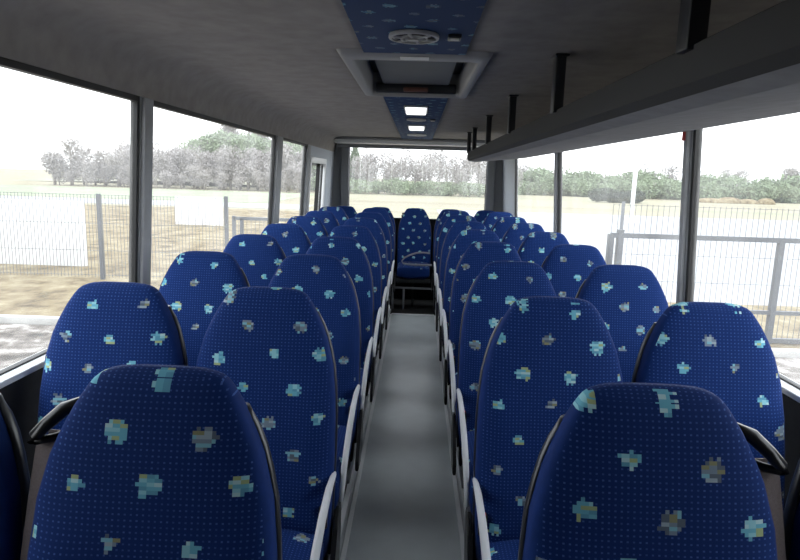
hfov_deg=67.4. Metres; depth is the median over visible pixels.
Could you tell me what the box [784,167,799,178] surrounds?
bare tree
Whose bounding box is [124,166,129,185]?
bare tree
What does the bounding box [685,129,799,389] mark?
window
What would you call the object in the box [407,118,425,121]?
ceiling speaker
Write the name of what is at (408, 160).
birch tree
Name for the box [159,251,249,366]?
passenger seat
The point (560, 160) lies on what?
trim
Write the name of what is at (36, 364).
trim
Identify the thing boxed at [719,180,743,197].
bush
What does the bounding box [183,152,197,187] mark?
bare tree
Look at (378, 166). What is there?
birch tree
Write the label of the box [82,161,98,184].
bare tree
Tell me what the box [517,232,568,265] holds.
passenger seat
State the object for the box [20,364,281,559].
passenger seat
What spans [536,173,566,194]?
bush
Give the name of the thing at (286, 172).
bare tree
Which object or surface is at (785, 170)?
bare tree
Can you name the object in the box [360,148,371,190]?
birch tree
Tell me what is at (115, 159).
bare tree
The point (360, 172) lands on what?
birch tree
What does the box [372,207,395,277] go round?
passenger seat
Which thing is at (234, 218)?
metal gate
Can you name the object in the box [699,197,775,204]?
earth mound
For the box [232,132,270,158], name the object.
tree
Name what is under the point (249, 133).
bush
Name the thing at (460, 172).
birch tree
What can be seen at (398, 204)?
ground
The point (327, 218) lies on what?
passenger seat
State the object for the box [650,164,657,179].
birch tree
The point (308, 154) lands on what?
trim
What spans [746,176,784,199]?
bush
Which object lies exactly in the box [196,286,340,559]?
passenger seat
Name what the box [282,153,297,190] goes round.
bare tree
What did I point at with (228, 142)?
bush
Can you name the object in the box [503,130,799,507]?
wall
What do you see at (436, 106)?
ceiling panel
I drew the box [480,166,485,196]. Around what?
birch tree
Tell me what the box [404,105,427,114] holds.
ceiling lamp
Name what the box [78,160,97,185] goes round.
bare tree
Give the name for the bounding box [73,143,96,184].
bare tree
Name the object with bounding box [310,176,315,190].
bush
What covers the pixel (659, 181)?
bush
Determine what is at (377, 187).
bush
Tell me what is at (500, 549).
seat cushion
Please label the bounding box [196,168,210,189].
bare tree
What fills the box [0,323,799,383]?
paving
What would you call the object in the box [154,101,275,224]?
window
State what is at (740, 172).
bare tree
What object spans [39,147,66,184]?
bare tree
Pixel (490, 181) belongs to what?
trim
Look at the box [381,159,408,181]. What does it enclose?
bare tree
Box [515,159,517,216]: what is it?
window
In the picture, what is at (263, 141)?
bush
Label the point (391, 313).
trim
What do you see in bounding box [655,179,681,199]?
bush
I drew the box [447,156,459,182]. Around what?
birch tree
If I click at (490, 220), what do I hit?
passenger seat
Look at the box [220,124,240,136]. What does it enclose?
bare tree
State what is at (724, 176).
bush
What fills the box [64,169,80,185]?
bare tree
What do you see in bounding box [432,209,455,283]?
passenger seat
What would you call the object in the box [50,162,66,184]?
bare tree
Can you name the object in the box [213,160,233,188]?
bare tree
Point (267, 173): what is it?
bare tree
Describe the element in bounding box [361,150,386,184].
bare tree
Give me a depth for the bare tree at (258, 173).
75.63 m
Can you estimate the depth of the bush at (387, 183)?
78.36 m
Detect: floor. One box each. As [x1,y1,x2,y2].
[339,284,392,559]
[345,298,461,559]
[433,290,464,535]
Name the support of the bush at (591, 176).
on the ground at (398, 204)
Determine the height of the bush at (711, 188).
3.339 m
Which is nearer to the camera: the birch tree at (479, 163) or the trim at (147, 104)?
the trim at (147, 104)
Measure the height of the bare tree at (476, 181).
6.133 m
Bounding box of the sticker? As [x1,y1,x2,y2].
[682,131,685,140]
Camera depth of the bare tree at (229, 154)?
77.92 m
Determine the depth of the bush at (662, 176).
98.90 m
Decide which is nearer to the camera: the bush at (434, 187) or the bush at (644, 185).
the bush at (434, 187)
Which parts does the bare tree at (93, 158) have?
crown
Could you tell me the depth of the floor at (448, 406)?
3.07 m
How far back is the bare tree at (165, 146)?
86.99 m
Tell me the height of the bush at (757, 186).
3.239 m
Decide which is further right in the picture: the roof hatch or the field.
the roof hatch
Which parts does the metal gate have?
post, post, rail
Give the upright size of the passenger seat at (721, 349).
1.095 m
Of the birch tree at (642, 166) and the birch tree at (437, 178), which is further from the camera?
the birch tree at (642, 166)
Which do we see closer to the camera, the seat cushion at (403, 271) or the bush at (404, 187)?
the seat cushion at (403, 271)
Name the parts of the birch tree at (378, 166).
crown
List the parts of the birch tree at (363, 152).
crown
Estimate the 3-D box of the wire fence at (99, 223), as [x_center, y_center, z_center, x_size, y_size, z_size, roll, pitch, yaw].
[-9.245,-1.030,13.197,10.915,1.920,0.078,2,10,-1]
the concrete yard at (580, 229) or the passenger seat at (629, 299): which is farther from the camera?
the concrete yard at (580, 229)
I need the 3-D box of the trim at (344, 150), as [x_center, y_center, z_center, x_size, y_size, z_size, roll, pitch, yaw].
[-0.710,-1.198,7.703,0.100,1.035,0.050,2,10,1]
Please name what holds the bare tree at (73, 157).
on the ground at (398, 204)
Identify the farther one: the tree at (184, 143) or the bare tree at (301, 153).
the tree at (184, 143)
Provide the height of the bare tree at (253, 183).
4.247 m
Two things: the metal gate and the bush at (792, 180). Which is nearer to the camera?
the metal gate
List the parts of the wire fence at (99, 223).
post, post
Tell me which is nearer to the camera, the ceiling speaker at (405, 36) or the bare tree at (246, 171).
the ceiling speaker at (405, 36)
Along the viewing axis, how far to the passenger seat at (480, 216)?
7.33 m
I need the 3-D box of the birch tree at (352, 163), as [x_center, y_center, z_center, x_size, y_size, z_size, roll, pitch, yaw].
[-6.076,-14.950,84.202,2.159,5.195,1.797,-1,10,-15]
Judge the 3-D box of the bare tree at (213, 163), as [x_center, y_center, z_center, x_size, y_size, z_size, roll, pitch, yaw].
[-24.485,-15.061,81.180,4.575,5.385,4.431,5,10,18]
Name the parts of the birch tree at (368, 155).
crown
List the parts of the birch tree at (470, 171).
crown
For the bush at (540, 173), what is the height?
4.933 m
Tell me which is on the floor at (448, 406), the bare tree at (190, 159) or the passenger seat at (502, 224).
the passenger seat at (502, 224)
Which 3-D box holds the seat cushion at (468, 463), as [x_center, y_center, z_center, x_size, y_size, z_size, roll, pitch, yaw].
[0.424,0.688,2.155,0.379,0.150,0.477,2,10,1]
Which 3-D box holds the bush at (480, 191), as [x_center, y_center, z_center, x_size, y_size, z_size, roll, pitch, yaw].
[10.079,-11.959,79.359,2.841,1.945,3.629,-4,11,-29]
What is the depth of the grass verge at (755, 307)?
10.99 m
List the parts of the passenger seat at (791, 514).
backrest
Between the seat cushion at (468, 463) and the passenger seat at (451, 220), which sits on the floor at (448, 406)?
the passenger seat at (451, 220)
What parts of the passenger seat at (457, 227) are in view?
armrest, backrest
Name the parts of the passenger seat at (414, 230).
leg, backrest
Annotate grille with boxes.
[392,34,434,43]
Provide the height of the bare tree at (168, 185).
5.047 m
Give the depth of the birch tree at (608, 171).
105.57 m
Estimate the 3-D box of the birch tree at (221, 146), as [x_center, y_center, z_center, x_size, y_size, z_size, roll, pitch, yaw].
[-25.315,-16.465,86.402,2.852,6.297,2.732,6,11,22]
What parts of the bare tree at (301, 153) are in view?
crown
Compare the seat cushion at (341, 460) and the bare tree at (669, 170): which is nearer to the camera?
the seat cushion at (341, 460)
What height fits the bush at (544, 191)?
3.096 m
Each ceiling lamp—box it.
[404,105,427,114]
[408,125,424,130]
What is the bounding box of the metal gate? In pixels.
[232,216,289,236]
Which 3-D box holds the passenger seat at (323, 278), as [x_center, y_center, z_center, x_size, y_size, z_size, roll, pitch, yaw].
[-0.371,0.486,2.232,0.433,1.095,0.651,2,10,1]
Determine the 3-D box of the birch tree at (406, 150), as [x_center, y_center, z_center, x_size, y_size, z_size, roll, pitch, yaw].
[0.965,-16.701,90.520,3.049,6.886,2.921,3,10,6]
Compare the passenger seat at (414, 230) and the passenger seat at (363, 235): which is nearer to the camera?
the passenger seat at (363, 235)
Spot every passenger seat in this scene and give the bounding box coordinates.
[0,393,30,559]
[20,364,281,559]
[37,281,187,434]
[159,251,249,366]
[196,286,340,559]
[223,234,285,286]
[261,223,310,256]
[268,254,362,559]
[287,216,327,243]
[305,211,339,235]
[306,236,375,483]
[319,206,347,225]
[329,225,382,419]
[337,206,356,218]
[344,218,388,365]
[354,212,392,349]
[362,208,395,327]
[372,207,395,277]
[396,208,430,305]
[431,210,469,322]
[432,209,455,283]
[433,215,476,351]
[435,221,486,382]
[439,229,500,415]
[443,242,520,487]
[451,261,556,540]
[464,296,622,559]
[474,210,494,222]
[483,212,512,230]
[491,216,526,240]
[501,223,544,251]
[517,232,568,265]
[518,383,788,559]
[541,244,606,297]
[575,264,668,382]
[631,302,784,511]
[783,459,799,559]
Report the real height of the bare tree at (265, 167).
4.175 m
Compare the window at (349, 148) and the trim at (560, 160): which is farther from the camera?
the window at (349, 148)
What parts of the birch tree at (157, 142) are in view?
crown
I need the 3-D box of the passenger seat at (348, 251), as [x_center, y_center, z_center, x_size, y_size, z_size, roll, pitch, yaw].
[-0.349,0.363,2.941,0.433,1.095,0.651,2,10,1]
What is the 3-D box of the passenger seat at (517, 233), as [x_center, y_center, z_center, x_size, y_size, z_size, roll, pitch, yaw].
[0.928,0.159,4.330,0.419,1.095,0.651,2,10,1]
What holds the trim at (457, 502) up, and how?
on the floor at (405, 508)
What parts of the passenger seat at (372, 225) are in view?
backrest, armrest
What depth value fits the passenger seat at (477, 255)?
3.07 m
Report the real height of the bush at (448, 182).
2.327 m
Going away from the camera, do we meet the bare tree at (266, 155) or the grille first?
the grille
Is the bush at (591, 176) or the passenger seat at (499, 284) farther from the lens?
the bush at (591, 176)
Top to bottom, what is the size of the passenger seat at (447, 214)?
1.095 m
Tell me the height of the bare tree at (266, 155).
6.092 m
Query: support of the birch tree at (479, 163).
on the ground at (398, 204)
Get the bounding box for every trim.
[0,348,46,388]
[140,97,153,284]
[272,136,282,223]
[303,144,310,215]
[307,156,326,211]
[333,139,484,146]
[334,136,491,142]
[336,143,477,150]
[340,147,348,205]
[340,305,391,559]
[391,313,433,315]
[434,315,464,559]
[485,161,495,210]
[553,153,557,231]
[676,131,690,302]
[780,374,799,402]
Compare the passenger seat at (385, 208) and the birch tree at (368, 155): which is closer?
the passenger seat at (385, 208)
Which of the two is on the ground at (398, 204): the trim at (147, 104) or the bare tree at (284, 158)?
the bare tree at (284, 158)
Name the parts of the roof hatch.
lid, handle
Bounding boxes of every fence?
[0,192,228,279]
[605,204,799,343]
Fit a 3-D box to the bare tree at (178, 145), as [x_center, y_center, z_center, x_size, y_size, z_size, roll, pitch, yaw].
[-32.442,-16.950,88.532,4.290,6.119,3.828,-6,12,-37]
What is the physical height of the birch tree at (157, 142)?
6.673 m
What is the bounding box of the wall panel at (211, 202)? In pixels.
[175,196,223,225]
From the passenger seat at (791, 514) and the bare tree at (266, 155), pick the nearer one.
the passenger seat at (791, 514)
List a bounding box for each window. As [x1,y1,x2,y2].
[0,57,139,375]
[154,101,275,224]
[283,138,305,215]
[312,163,322,210]
[348,148,487,220]
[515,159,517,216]
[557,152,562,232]
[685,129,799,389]
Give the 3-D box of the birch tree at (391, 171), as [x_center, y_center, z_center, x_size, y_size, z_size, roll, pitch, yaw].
[-1.063,-14.287,79.909,2.087,5.654,2.509,1,10,-4]
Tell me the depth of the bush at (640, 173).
97.92 m
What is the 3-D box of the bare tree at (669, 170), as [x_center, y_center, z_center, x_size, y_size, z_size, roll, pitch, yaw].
[47.431,-17.593,105.158,4.353,6.348,4.217,9,13,38]
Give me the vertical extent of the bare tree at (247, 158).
4.985 m
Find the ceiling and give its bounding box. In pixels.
[0,0,784,151]
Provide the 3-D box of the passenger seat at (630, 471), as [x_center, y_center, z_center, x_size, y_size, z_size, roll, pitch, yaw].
[0.391,0.759,0.794,0.452,1.095,0.651,2,10,1]
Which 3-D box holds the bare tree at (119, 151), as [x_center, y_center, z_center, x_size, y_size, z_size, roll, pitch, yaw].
[-37.405,-15.185,80.543,3.134,5.091,3.512,9,12,36]
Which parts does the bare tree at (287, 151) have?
crown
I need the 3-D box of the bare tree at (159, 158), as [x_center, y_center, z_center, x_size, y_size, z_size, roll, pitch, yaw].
[-30.556,-14.388,77.789,3.863,4.867,3.742,10,13,40]
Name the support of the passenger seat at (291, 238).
on the floor at (370, 403)
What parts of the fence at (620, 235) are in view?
post, post, rail, rail, post, rail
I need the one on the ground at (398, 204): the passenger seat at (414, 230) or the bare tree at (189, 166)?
the bare tree at (189, 166)
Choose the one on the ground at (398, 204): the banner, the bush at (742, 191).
the bush at (742, 191)
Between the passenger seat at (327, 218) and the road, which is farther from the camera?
the road
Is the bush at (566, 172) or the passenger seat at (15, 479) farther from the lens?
the bush at (566, 172)
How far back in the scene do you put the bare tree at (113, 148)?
87.86 m
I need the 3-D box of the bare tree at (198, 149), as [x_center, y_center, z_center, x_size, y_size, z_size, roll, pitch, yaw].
[-30.235,-17.017,89.188,4.826,6.155,4.674,10,13,38]
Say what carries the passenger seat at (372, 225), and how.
on the floor at (370, 403)
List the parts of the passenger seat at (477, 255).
armrest, backrest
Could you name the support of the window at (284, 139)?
in the wall at (22, 395)
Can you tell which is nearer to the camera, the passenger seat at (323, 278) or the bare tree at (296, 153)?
the passenger seat at (323, 278)
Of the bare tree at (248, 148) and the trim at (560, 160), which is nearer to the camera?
the trim at (560, 160)
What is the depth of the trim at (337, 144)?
7.52 m
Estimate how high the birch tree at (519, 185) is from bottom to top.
4.252 m
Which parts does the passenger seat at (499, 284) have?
armrest, backrest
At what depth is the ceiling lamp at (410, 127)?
5.15 m
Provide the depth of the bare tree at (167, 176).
75.25 m
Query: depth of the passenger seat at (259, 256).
3.10 m
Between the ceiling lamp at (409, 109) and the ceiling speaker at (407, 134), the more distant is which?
the ceiling speaker at (407, 134)
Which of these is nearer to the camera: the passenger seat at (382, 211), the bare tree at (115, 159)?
the passenger seat at (382, 211)
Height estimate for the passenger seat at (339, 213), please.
1.095 m
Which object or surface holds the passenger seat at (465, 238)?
on the floor at (448, 406)
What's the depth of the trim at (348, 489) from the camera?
3.04 m
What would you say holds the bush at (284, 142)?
on the hill
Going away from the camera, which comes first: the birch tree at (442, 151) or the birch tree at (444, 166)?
the birch tree at (444, 166)
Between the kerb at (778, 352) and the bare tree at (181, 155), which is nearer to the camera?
the kerb at (778, 352)
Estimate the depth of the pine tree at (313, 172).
85.41 m
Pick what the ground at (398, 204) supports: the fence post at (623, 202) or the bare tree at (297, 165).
the bare tree at (297, 165)
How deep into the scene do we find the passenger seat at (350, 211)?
7.37 m
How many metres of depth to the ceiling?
2.07 m
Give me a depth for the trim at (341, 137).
7.12 m
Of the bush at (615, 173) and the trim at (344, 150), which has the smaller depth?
the trim at (344, 150)
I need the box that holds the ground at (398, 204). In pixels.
[0,168,799,220]
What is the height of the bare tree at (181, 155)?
5.750 m
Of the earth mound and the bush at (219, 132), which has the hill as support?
the bush at (219, 132)
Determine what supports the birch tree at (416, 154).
on the ground at (398, 204)
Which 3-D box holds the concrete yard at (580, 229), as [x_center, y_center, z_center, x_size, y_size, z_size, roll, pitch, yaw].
[21.518,-1.844,28.735,38.500,0.020,33.500,2,10,1]
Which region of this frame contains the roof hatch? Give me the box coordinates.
[336,48,492,98]
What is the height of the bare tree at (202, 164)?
5.085 m
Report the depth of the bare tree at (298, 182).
74.55 m
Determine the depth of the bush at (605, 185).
93.71 m
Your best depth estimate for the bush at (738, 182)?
98.40 m
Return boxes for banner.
[0,199,87,265]
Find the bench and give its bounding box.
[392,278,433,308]
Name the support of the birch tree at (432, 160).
on the ground at (398, 204)
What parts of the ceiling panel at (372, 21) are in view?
call button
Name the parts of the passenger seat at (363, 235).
backrest, armrest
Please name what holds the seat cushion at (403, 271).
on the passenger seat at (414, 230)
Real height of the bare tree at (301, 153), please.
6.218 m
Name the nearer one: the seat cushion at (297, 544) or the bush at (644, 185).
the seat cushion at (297, 544)
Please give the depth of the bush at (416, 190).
78.80 m
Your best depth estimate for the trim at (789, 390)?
1.73 m
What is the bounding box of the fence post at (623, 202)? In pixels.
[619,201,624,228]
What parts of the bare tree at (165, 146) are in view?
crown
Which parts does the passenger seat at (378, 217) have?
backrest, armrest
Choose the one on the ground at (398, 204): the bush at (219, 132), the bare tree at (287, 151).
the bare tree at (287, 151)
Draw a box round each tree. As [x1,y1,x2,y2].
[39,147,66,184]
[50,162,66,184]
[55,135,89,184]
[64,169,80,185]
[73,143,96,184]
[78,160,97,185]
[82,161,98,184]
[92,149,116,185]
[93,158,112,185]
[98,164,112,185]
[102,151,128,186]
[111,141,129,183]
[112,150,129,185]
[114,137,129,184]
[116,165,129,186]
[117,148,129,166]
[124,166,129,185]
[153,139,161,185]
[153,150,178,187]
[153,153,181,186]
[158,146,178,185]
[159,168,173,188]
[165,145,189,185]
[167,145,190,187]
[173,171,187,188]
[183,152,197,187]
[183,161,199,188]
[185,144,204,160]
[189,165,201,188]
[191,150,215,188]
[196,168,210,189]
[198,148,217,186]
[200,149,228,188]
[212,145,243,189]
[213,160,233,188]
[214,172,228,189]
[219,143,229,187]
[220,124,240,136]
[227,154,251,189]
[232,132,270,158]
[232,160,261,189]
[232,176,244,190]
[242,146,263,187]
[244,158,265,189]
[249,147,268,187]
[252,159,269,190]
[252,170,268,190]
[263,172,269,187]
[265,148,289,187]
[281,167,295,191]
[282,143,293,188]
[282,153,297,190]
[286,159,301,191]
[290,150,300,188]
[290,168,301,192]
[295,150,315,189]
[311,165,315,186]
[350,148,365,183]
[350,156,361,179]
[353,154,366,180]
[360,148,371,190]
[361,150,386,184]
[363,153,376,192]
[370,163,381,190]
[379,160,390,192]
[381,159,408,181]
[382,150,392,175]
[385,153,398,179]
[395,157,407,180]
[399,149,413,179]
[400,154,412,180]
[408,159,420,182]
[410,150,420,181]
[412,150,444,181]
[415,151,429,194]
[427,158,437,181]
[431,160,444,182]
[432,150,446,178]
[437,164,451,182]
[442,152,452,181]
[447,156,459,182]
[451,152,462,183]
[453,151,472,183]
[455,166,465,195]
[464,157,477,196]
[466,159,485,193]
[473,161,486,183]
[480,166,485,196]
[518,164,532,171]
[518,166,523,186]
[602,166,611,175]
[638,161,650,173]
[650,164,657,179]
[659,161,681,180]
[719,164,731,179]
[731,166,751,178]
[779,166,799,180]
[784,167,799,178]
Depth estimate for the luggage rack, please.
1.26 m
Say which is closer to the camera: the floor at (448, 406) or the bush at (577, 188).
the floor at (448, 406)
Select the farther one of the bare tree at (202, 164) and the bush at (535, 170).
the bush at (535, 170)
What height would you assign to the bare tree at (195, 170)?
3.217 m
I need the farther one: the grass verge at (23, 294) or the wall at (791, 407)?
the grass verge at (23, 294)
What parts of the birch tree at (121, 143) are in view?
crown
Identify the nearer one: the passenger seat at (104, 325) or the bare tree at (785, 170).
the passenger seat at (104, 325)
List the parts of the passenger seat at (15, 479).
backrest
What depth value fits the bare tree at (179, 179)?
75.85 m
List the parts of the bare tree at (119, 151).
crown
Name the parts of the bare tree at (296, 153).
crown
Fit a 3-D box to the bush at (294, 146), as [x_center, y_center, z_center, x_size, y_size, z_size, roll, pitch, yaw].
[-18.878,-22.798,111.459,11.648,5.932,7.422,5,10,17]
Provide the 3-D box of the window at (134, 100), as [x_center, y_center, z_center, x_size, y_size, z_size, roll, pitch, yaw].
[-1.079,-0.118,1.388,0.076,0.848,2.010,2,10,1]
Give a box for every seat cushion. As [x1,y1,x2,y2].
[281,529,322,559]
[334,425,351,508]
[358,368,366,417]
[397,261,429,278]
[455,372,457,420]
[461,430,474,514]
[480,539,519,559]
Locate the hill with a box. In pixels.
[16,157,412,190]
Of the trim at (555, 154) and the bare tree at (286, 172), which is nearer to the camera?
the trim at (555, 154)
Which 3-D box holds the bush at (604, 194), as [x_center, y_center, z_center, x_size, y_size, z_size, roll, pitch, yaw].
[26.218,-10.079,72.615,7.150,2.341,2.256,2,10,1]
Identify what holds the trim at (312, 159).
attached to the wall at (22, 395)
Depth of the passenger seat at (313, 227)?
4.52 m
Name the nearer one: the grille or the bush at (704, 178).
the grille
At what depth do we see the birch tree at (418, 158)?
80.37 m
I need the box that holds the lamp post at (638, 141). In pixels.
[625,139,640,222]
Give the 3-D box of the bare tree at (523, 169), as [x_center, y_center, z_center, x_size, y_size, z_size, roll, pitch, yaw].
[21.988,-18.663,109.143,4.291,5.599,3.829,-2,11,-21]
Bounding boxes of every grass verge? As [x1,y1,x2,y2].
[0,204,298,315]
[668,302,799,348]
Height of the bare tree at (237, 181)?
2.015 m
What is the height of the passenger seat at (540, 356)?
1.095 m
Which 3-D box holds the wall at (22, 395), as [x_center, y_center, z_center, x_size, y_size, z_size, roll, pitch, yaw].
[-1.042,0.045,3.034,0.095,2.070,9.700,2,10,1]
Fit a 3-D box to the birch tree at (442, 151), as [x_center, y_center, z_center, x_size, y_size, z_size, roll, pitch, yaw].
[6.042,-16.604,89.643,2.889,7.296,2.909,2,10,0]
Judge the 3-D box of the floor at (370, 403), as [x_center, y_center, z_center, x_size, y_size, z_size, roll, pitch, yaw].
[-0.650,0.945,3.179,0.859,0.150,9.700,2,10,1]
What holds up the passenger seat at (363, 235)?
on the floor at (370, 403)
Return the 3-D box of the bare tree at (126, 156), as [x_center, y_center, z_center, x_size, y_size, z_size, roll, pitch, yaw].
[-34.037,-14.521,77.322,3.844,5.087,3.974,4,10,13]
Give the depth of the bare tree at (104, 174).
76.83 m
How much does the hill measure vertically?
7.025 m
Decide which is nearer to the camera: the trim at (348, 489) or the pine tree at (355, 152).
the trim at (348, 489)
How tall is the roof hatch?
0.134 m
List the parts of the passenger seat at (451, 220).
armrest, backrest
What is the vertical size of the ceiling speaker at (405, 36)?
0.018 m
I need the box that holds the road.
[1,195,313,209]
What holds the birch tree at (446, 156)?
on the ground at (398, 204)
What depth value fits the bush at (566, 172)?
100.60 m
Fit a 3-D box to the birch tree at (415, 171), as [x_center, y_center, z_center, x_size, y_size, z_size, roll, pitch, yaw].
[1.886,-14.290,82.731,2.200,4.865,1.830,-6,13,-38]
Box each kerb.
[0,314,59,324]
[771,348,799,357]
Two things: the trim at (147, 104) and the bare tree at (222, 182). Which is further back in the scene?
the bare tree at (222, 182)
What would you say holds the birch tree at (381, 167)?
on the ground at (398, 204)
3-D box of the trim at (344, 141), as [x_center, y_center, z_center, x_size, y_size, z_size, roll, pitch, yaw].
[0.229,-1.678,7.368,2.070,0.044,0.260,2,10,1]
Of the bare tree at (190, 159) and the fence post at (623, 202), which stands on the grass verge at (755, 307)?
the fence post at (623, 202)
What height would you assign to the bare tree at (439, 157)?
6.583 m
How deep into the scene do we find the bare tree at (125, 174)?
76.28 m
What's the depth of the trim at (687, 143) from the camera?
2.42 m
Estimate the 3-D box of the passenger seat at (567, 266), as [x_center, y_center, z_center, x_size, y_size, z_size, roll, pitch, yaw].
[0.885,0.405,2.911,0.419,1.095,0.651,2,10,1]
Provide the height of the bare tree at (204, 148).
5.810 m
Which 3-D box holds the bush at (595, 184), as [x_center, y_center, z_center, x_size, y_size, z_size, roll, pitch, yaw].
[30.737,-14.734,96.241,5.523,3.422,4.216,-3,11,-26]
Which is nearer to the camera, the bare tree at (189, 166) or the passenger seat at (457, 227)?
the passenger seat at (457, 227)
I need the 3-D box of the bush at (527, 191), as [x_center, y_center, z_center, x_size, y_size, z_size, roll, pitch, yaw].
[20.009,-14.804,96.197,5.246,2.842,4.005,0,10,-12]
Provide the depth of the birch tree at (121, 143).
85.37 m
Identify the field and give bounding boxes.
[0,184,314,202]
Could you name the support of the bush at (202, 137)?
on the hill
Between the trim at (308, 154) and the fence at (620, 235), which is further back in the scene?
the fence at (620, 235)
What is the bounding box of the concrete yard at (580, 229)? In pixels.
[437,210,799,306]
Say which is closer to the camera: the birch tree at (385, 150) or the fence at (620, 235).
the fence at (620, 235)
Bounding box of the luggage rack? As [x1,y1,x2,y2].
[467,0,799,161]
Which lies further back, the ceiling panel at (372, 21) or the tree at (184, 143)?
the tree at (184, 143)
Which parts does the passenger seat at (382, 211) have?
backrest, armrest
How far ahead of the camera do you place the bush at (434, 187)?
78.44 m
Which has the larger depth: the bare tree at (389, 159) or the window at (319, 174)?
the bare tree at (389, 159)
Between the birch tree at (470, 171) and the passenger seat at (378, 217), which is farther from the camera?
the birch tree at (470, 171)
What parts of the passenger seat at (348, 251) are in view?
backrest, armrest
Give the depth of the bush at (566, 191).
96.12 m
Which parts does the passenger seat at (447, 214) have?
armrest, backrest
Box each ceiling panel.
[341,0,486,54]
[384,97,447,139]
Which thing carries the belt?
on the passenger seat at (414, 230)
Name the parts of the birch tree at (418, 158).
crown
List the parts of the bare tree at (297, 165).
crown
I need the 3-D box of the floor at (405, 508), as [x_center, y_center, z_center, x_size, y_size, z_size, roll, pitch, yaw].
[0.037,1.027,3.177,0.510,0.050,9.710,2,10,1]
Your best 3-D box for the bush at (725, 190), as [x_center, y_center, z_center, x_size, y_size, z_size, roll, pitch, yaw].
[50.802,-13.905,95.744,4.485,2.546,3.512,6,11,23]
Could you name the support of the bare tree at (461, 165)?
on the ground at (398, 204)
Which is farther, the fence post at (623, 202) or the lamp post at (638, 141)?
the lamp post at (638, 141)
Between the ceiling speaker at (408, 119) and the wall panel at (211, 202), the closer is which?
the ceiling speaker at (408, 119)
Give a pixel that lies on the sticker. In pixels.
(683, 133)
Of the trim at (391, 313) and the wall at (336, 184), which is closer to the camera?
the trim at (391, 313)
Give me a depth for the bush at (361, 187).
77.63 m
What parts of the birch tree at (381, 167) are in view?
crown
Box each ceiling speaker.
[389,29,438,43]
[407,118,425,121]
[407,134,425,135]
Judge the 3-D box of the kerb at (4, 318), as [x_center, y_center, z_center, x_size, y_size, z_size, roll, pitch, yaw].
[-10.798,0.467,9.644,18.000,0.120,0.140,2,10,1]
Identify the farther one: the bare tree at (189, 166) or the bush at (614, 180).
the bush at (614, 180)
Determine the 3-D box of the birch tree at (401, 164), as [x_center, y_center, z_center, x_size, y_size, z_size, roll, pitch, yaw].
[0.169,-14.055,81.005,2.225,4.892,2.131,-3,11,-23]
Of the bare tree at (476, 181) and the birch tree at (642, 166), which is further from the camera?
the birch tree at (642, 166)
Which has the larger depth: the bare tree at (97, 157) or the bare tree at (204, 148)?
the bare tree at (204, 148)
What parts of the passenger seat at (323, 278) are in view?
backrest, armrest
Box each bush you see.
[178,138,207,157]
[188,133,217,153]
[198,128,235,155]
[210,133,245,156]
[241,133,268,157]
[247,139,286,155]
[283,141,298,153]
[293,143,302,153]
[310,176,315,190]
[350,178,373,193]
[369,180,383,193]
[379,177,405,194]
[390,180,420,194]
[409,181,431,194]
[417,180,452,195]
[438,181,457,195]
[453,181,477,196]
[468,183,484,196]
[518,170,544,193]
[518,180,538,194]
[524,166,553,192]
[531,181,551,194]
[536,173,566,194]
[551,167,587,195]
[553,177,575,195]
[566,177,591,196]
[575,170,606,185]
[581,179,602,196]
[587,173,632,181]
[588,187,645,202]
[597,183,618,189]
[600,176,629,191]
[619,169,651,194]
[625,177,660,198]
[637,171,672,197]
[649,179,671,198]
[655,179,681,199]
[699,181,722,198]
[700,173,723,185]
[714,185,733,198]
[715,171,749,184]
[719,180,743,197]
[723,177,749,189]
[729,185,777,199]
[739,182,780,200]
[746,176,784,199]
[761,174,799,201]
[774,185,799,203]
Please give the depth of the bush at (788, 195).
93.10 m
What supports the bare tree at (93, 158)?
on the ground at (398, 204)
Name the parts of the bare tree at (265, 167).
crown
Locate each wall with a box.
[0,56,333,478]
[331,146,502,281]
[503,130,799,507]
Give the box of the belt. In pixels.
[401,252,431,265]
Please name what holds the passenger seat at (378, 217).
on the floor at (370, 403)
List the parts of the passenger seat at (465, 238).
armrest, backrest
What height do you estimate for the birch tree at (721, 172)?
6.248 m
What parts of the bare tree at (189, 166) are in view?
crown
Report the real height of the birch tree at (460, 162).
6.227 m

